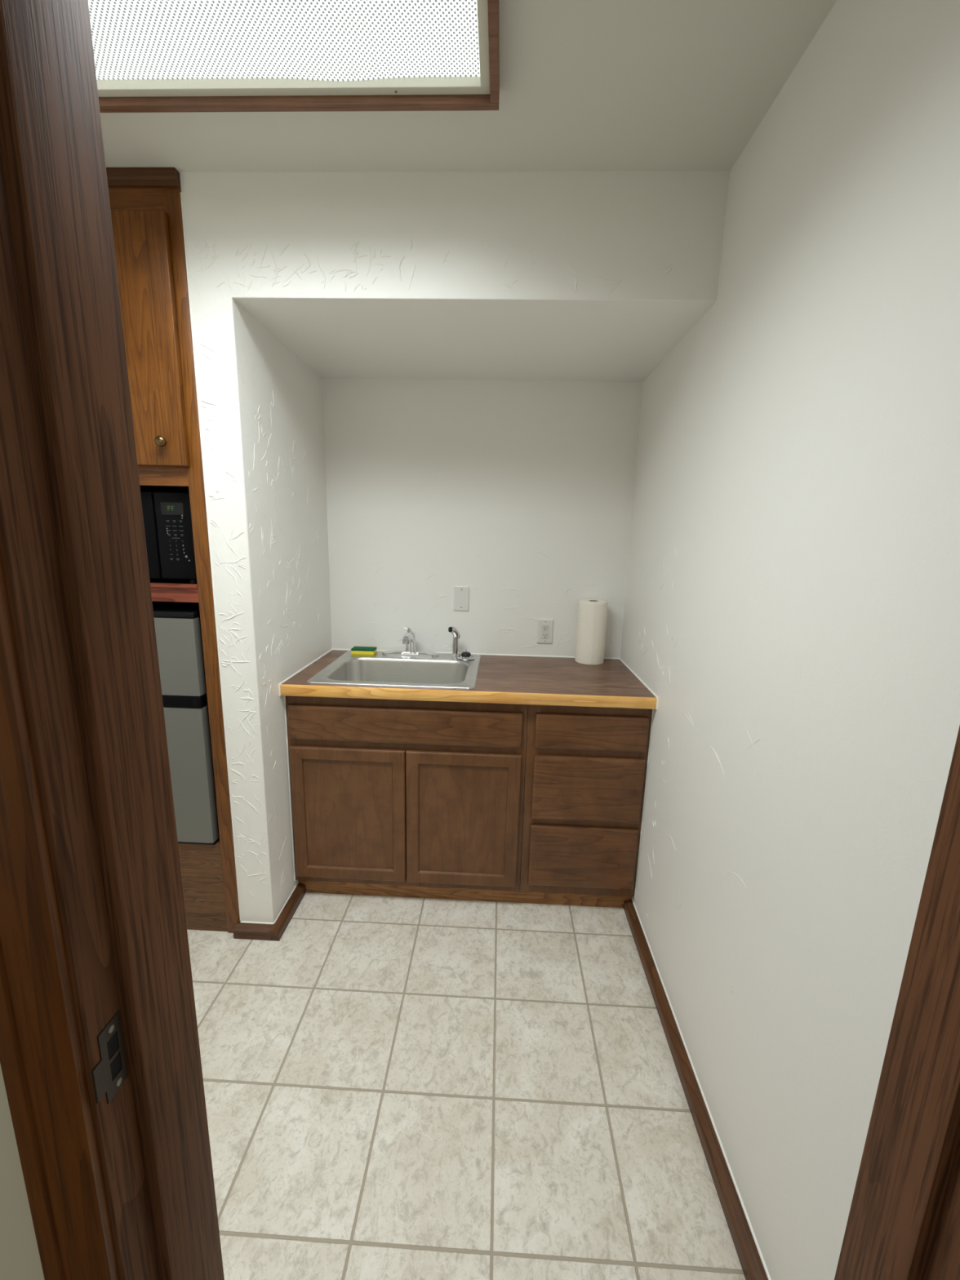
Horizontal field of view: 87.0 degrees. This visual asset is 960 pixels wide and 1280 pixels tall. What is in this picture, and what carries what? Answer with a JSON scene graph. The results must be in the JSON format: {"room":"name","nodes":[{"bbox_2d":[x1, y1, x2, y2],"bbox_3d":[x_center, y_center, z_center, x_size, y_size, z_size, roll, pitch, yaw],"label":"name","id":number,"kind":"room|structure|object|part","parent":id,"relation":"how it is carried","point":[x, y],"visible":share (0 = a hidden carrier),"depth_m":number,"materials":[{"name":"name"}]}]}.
{"room":"kitchen","nodes":[
{"label":"kitchen","id":0,"kind":"room"},
{"bbox_2d":[0,1064,44,1279],"bbox_3d":[-0.057,0.079,0.417,4.400,2.600,0.117,2,12,2],"label":"wall","id":1,"kind":"structure","parent":0,"point":[20,1257],"depth_m":0.47,"materials":[{"name":"beige paint"}]},
{"bbox_2d":[0,0,959,1279],"bbox_3d":[0.056,0.321,0.461,0.887,2.115,0.148,2,12,2],"label":"door frame","id":2,"kind":"structure","parent":1,"relation":"in","point":[100,1063],"depth_m":0.42,"materials":[{"name":"brown wood"}]},
{"bbox_3d":[-0.361,0.321,0.411,0.057,2.115,0.016,2,12,2],"label":"casing","id":3,"kind":"part","parent":2,"relation":"part of","materials":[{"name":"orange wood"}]},
{"bbox_3d":[-0.327,0.373,0.446,0.002,0.072,0.034,2,12,2],"label":"strike plate","id":4,"kind":"part","parent":2,"relation":"part of","materials":[{"name":"grey metal"}]},
{"bbox_2d":[179,171,729,922],"bbox_3d":[-0.096,-0.153,1.977,1.495,2.428,0.751,2,12,2],"label":"wall","id":5,"kind":"structure","parent":0,"point":[298,280],"depth_m":1.50,"materials":[{"name":"white paint"}]},
{"bbox_2d":[180,192,240,920],"bbox_3d":[-0.859,-0.102,1.637,0.005,2.328,0.005,2,12,2],"label":"caulk","id":6,"kind":"structure","parent":5,"relation":"attached to","point":[181,199],"depth_m":1.59,"materials":[{"name":"white"}]},
{"bbox_2d":[233,922,273,940],"bbox_3d":[-0.832,1.071,1.859,0.136,0.043,0.033,2,12,2],"label":"baseboard","id":7,"kind":"structure","parent":5,"relation":"attached to","point":[244,931],"depth_m":1.85,"materials":[{"name":"brown wood"}]},
{"bbox_2d":[240,882,298,924],"bbox_3d":[-0.819,1.024,1.980,0.127,0.006,0.230,2,12,2],"label":"caulk","id":8,"kind":"structure","parent":5,"relation":"attached to","point":[297,882],"depth_m":1.88,"materials":[{"name":"white"}]},
{"bbox_2d":[269,882,306,941],"bbox_3d":[-0.743,1.051,1.967,0.033,0.043,0.260,2,12,2],"label":"baseboard","id":9,"kind":"structure","parent":5,"relation":"attached to","point":[277,929],"depth_m":1.94,"materials":[{"name":"brown wood"}]},
{"bbox_2d":[88,0,836,173],"bbox_3d":[-0.425,-1.277,1.173,2.365,0.080,2.106,2,12,2],"label":"ceiling","id":10,"kind":"structure","parent":0,"point":[585,85],"depth_m":1.10,"materials":[{"name":"white paint"}]},
{"bbox_2d":[88,0,499,112],"bbox_3d":[-0.475,-1.143,0.809,1.009,0.039,0.667,2,12,2],"label":"recessed light","id":11,"kind":"object","parent":10,"relation":"in","point":[470,92],"visible":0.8,"depth_m":1.08,"materials":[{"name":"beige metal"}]},
{"bbox_2d":[88,0,479,80],"bbox_3d":[-0.475,-1.155,0.807,0.930,0.008,0.588,2,12,2],"label":"diffuser","id":12,"kind":"object","parent":11,"relation":"attached to","point":[473,77],"depth_m":1.01,"materials":[{"name":"white plastic"}]},
{"bbox_2d":[186,892,745,1279],"bbox_3d":[-0.485,1.165,1.672,2.365,0.050,2.106,2,12,2],"label":"floor","id":13,"kind":"structure","parent":0,"point":[396,1087],"depth_m":1.33,"materials":[{"name":"tile"}]},
{"bbox_2d":[106,167,240,933],"bbox_3d":[-1.179,-0.179,1.979,0.667,2.426,0.788,2,12,2],"label":"tall cabinet","id":14,"kind":"object","parent":13,"relation":"on","point":[145,202],"visible":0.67,"depth_m":1.50,"materials":[{"name":"brown wood"}]},
{"bbox_3d":[-1.165,-1.223,1.426,0.572,0.083,0.020,2,12,2],"label":"rail","id":15,"kind":"part","parent":14,"relation":"part of","materials":[{"name":"brown wood"}]},
{"bbox_3d":[-1.164,-1.281,1.407,0.667,0.038,0.030,2,12,2],"label":"crown moulding","id":16,"kind":"part","parent":14,"relation":"part of","materials":[{"name":"brown wood"}]},
{"bbox_3d":[-1.175,-0.866,1.478,0.595,0.672,0.020,2,12,2],"label":"door","id":17,"kind":"part","parent":14,"relation":"part of","materials":[{"name":"brown wood"}]},
{"bbox_3d":[-0.945,-0.589,1.499,0.030,0.030,0.031,2,12,2],"label":"knob","id":18,"kind":"part","parent":14,"relation":"part of","materials":[{"name":"gold metal"}]},
{"bbox_3d":[-1.182,-0.521,1.569,0.572,0.075,0.020,2,12,2],"label":"rail","id":19,"kind":"part","parent":14,"relation":"part of","materials":[{"name":"brown wood"}]},
{"bbox_2d":[140,490,196,583],"bbox_3d":[-1.141,-0.365,1.792,0.459,0.293,0.345,2,12,2],"label":"microwave","id":20,"kind":"object","parent":14,"relation":"on","point":[166,515],"visible":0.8,"depth_m":1.62,"materials":[{"name":"black plastic"}]},
{"bbox_3d":[-1.208,-0.341,1.633,0.338,0.276,0.017,2,12,2],"label":"door","id":21,"kind":"part","parent":20,"relation":"part of","materials":[{"name":"black"}]},
{"bbox_2d":[149,578,197,584],"bbox_3d":[-1.176,-0.245,1.994,0.627,0.025,0.701,2,12,2],"label":"shelf","id":22,"kind":"object","parent":14,"relation":"attached to","point":[152,580],"depth_m":1.72,"materials":[{"name":"black wood"}]},
{"bbox_2d":[151,601,219,844],"bbox_3d":[-1.164,0.266,1.961,0.481,0.838,0.504,2,12,2],"label":"mini fridge","id":23,"kind":"object","parent":14,"relation":"on","point":[178,631],"visible":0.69,"depth_m":1.71,"materials":[{"name":"grey plastic"}]},
{"bbox_3d":[-1.167,0.049,1.681,0.480,0.260,0.035,2,12,2],"label":"freezer door","id":24,"kind":"part","parent":23,"relation":"part of","materials":[{"name":"silver metal"}]},
{"bbox_3d":[-1.177,0.464,1.766,0.480,0.500,0.035,2,12,2],"label":"fridge door","id":25,"kind":"part","parent":23,"relation":"part of","materials":[{"name":"silver metal"}]},
{"bbox_3d":[-1.216,0.860,1.852,0.572,0.284,0.019,2,12,2],"label":"plinth panel","id":26,"kind":"part","parent":14,"relation":"part of","materials":[{"name":"brown wood"}]},
{"bbox_2d":[285,695,528,891],"bbox_3d":[-0.277,0.550,2.216,0.913,0.796,0.558,2,12,2],"label":"base cabinet","id":27,"kind":"object","parent":13,"relation":"on","point":[387,792],"visible":0.81,"depth_m":1.95,"materials":[{"name":"brown wood"}]},
{"bbox_3d":[-0.512,0.686,1.978,0.444,0.558,0.018,2,12,2],"label":"door","id":28,"kind":"part","parent":27,"relation":"part of","materials":[{"name":"brown wood"}]},
{"bbox_3d":[-0.512,0.685,1.983,0.342,0.456,0.009,2,12,2],"label":"panel","id":29,"kind":"part","parent":27,"relation":"part of","materials":[{"name":"brown wood"}]},
{"bbox_3d":[-0.283,0.323,1.895,0.880,0.138,0.018,2,12,2],"label":"false drawer","id":30,"kind":"part","parent":27,"relation":"part of","materials":[{"name":"brown wood"}]},
{"bbox_3d":[-0.068,0.700,1.962,0.438,0.558,0.018,2,12,2],"label":"door","id":31,"kind":"part","parent":27,"relation":"part of","materials":[{"name":"brown wood"}]},
{"bbox_3d":[-0.068,0.699,1.967,0.336,0.456,0.009,2,12,2],"label":"panel","id":32,"kind":"part","parent":27,"relation":"part of","materials":[{"name":"brown wood"}]},
{"bbox_2d":[280,649,657,709],"bbox_3d":[-0.039,0.147,2.118,1.368,0.042,0.588,2,12,2],"label":"countertop","id":33,"kind":"structure","parent":27,"relation":"on","point":[500,679],"depth_m":1.87,"materials":[{"name":"brown laminate"}]},
{"bbox_2d":[306,650,480,688],"bbox_3d":[-0.326,0.196,2.148,0.633,0.173,0.542,2,12,2],"label":"sink","id":34,"kind":"object","parent":33,"relation":"in","point":[442,671],"visible":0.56,"depth_m":2.27,"materials":[{"name":"silver metal"}]},
{"bbox_2d":[351,646,377,654],"bbox_3d":[-0.539,0.050,2.351,0.106,0.026,0.060,2,12,2],"label":"sponge","id":35,"kind":"object","parent":34,"relation":"on","point":[355,650],"visible":1,"depth_m":2.32,"materials":[{"name":"yellow"}]},
{"bbox_2d":[448,626,460,657],"bbox_3d":[-0.118,0.008,2.309,0.038,0.145,0.059,10,14,35],"label":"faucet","id":36,"kind":"object","parent":34,"relation":"on","point":[455,633],"visible":0.99,"depth_m":2.31,"materials":[{"name":"silver metal"}]},
{"bbox_3d":[-0.118,-0.002,2.306,0.047,0.125,0.033,-9,15,-41],"label":"handle","id":37,"kind":"part","parent":36,"relation":"part of","materials":[{"name":"silver metal"}]},
{"bbox_2d":[457,648,474,660],"bbox_3d":[-0.063,0.062,2.296,0.078,0.047,0.078,2,12,2],"label":"strainer","id":38,"kind":"object","parent":34,"relation":"on","point":[465,655],"visible":1,"depth_m":2.28,"materials":[{"name":"silver metal"}]},
{"bbox_2d":[457,654,474,660],"bbox_3d":[-0.064,0.078,2.299,0.078,0.015,0.078,2,12,2],"label":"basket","id":39,"kind":"object","parent":38,"relation":"on","point":[463,657],"depth_m":2.28,"materials":[{"name":"silver metal"}]},
{"bbox_2d":[382,626,439,657],"bbox_3d":[-0.323,0.015,2.284,0.262,0.131,0.157,2,12,2],"label":"faucet","id":40,"kind":"object","parent":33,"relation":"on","point":[409,637],"visible":1,"depth_m":2.32,"materials":[{"name":"silver metal"}]},
{"bbox_3d":[-0.322,-0.004,2.272,0.038,0.063,0.131,2,12,2],"label":"spout","id":41,"kind":"part","parent":40,"relation":"part of","materials":[{"name":"silver metal"}]},
{"bbox_3d":[-0.327,-0.042,2.324,0.043,0.037,0.026,2,12,2],"label":"lever","id":42,"kind":"part","parent":40,"relation":"part of","materials":[{"name":"silver metal"}]},
{"bbox_3d":[-0.322,0.059,2.344,0.262,0.021,0.056,2,12,2],"label":"plate","id":43,"kind":"part","parent":40,"relation":"part of","materials":[{"name":"silver metal"}]},
{"bbox_2d":[278,648,657,897],"bbox_3d":[-0.048,0.535,2.198,1.379,0.844,0.599,2,12,2],"label":"caulk","id":44,"kind":"structure","parent":33,"relation":"attached to","point":[623,662],"depth_m":1.99,"materials":[{"name":"white"}]},
{"bbox_2d":[574,599,608,664],"bbox_3d":[0.504,-0.039,2.289,0.130,0.279,0.130,2,12,2],"label":"paper towel roll","id":45,"kind":"object","parent":33,"relation":"on","point":[592,613],"visible":1,"depth_m":2.24,"materials":[{"name":"white paper"}]},
{"bbox_2d":[298,880,631,907],"bbox_3d":[-0.068,1.022,2.073,1.365,0.089,0.014,2,12,2],"label":"board","id":46,"kind":"object","parent":13,"relation":"on","point":[515,896],"visible":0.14,"depth_m":2.07,"materials":[{"name":"brown wood"}]},
{"bbox_2d":[520,704,652,897],"bbox_3d":[0.408,0.572,2.192,0.456,0.796,0.558,2,12,2],"label":"base cabinet","id":47,"kind":"object","parent":13,"relation":"on","point":[585,767],"visible":0.74,"depth_m":1.92,"materials":[{"name":"brown wood"}]},
{"bbox_3d":[0.399,0.849,1.973,0.412,0.258,0.018,2,12,2],"label":"drawer","id":48,"kind":"part","parent":47,"relation":"part of","materials":[{"name":"brown wood"}]},
{"bbox_3d":[0.406,0.567,1.915,0.412,0.261,0.018,2,12,2],"label":"drawer","id":49,"kind":"part","parent":47,"relation":"part of","materials":[{"name":"brown wood"}]},
{"bbox_3d":[0.411,0.343,1.869,0.412,0.136,0.018,2,12,2],"label":"drawer","id":50,"kind":"part","parent":47,"relation":"part of","materials":[{"name":"brown wood"}]},
{"bbox_2d":[322,377,642,657],"bbox_3d":[-0.453,-0.249,2.406,2.245,2.428,0.103,2,12,2],"label":"wall","id":51,"kind":"structure","parent":0,"point":[519,494],"depth_m":2.27,"materials":[{"name":"white paint"}]},
{"bbox_2d":[453,586,469,610],"bbox_3d":[-0.086,-0.193,2.348,0.071,0.115,0.007,2,12,2],"label":"blank wall plate","id":52,"kind":"object","parent":51,"relation":"attached to","point":[461,593],"visible":1,"depth_m":2.35,"materials":[{"name":"white plastic"}]},
{"bbox_2d":[537,618,553,643],"bbox_3d":[0.305,-0.040,2.362,0.071,0.115,0.009,2,12,2],"label":"wall outlet","id":53,"kind":"object","parent":51,"relation":"attached to","point":[544,633],"visible":1,"depth_m":2.36,"materials":[{"name":"white plastic"}]},
{"bbox_2d":[541,624,549,638],"bbox_3d":[0.305,-0.040,2.359,0.033,0.066,0.003,2,12,2],"label":"receptacle","id":54,"kind":"object","parent":53,"relation":"attached to","point":[544,628],"depth_m":2.36,"materials":[{"name":"white plastic"}]},
{"bbox_2d":[620,0,959,1279],"bbox_3d":[0.678,-0.024,1.440,0.102,2.428,1.989,2,12,2],"label":"wall","id":55,"kind":"structure","parent":0,"point":[792,609],"depth_m":0.94,"materials":[{"name":"white paint"}]},
{"bbox_2d":[623,898,768,1279],"bbox_3d":[0.571,1.204,1.377,0.033,0.043,1.367,2,12,2],"label":"baseboard","id":56,"kind":"structure","parent":55,"relation":"attached to","point":[748,1256],"depth_m":1.27,"materials":[{"name":"brown wood"}]},
{"bbox_2d":[631,898,771,1279],"bbox_3d":[0.588,1.183,1.372,0.008,0.008,1.367,2,12,2],"label":"caulk","id":57,"kind":"structure","parent":55,"relation":"attached to","point":[660,978],"depth_m":1.26,"materials":[{"name":"white"}]}
]}

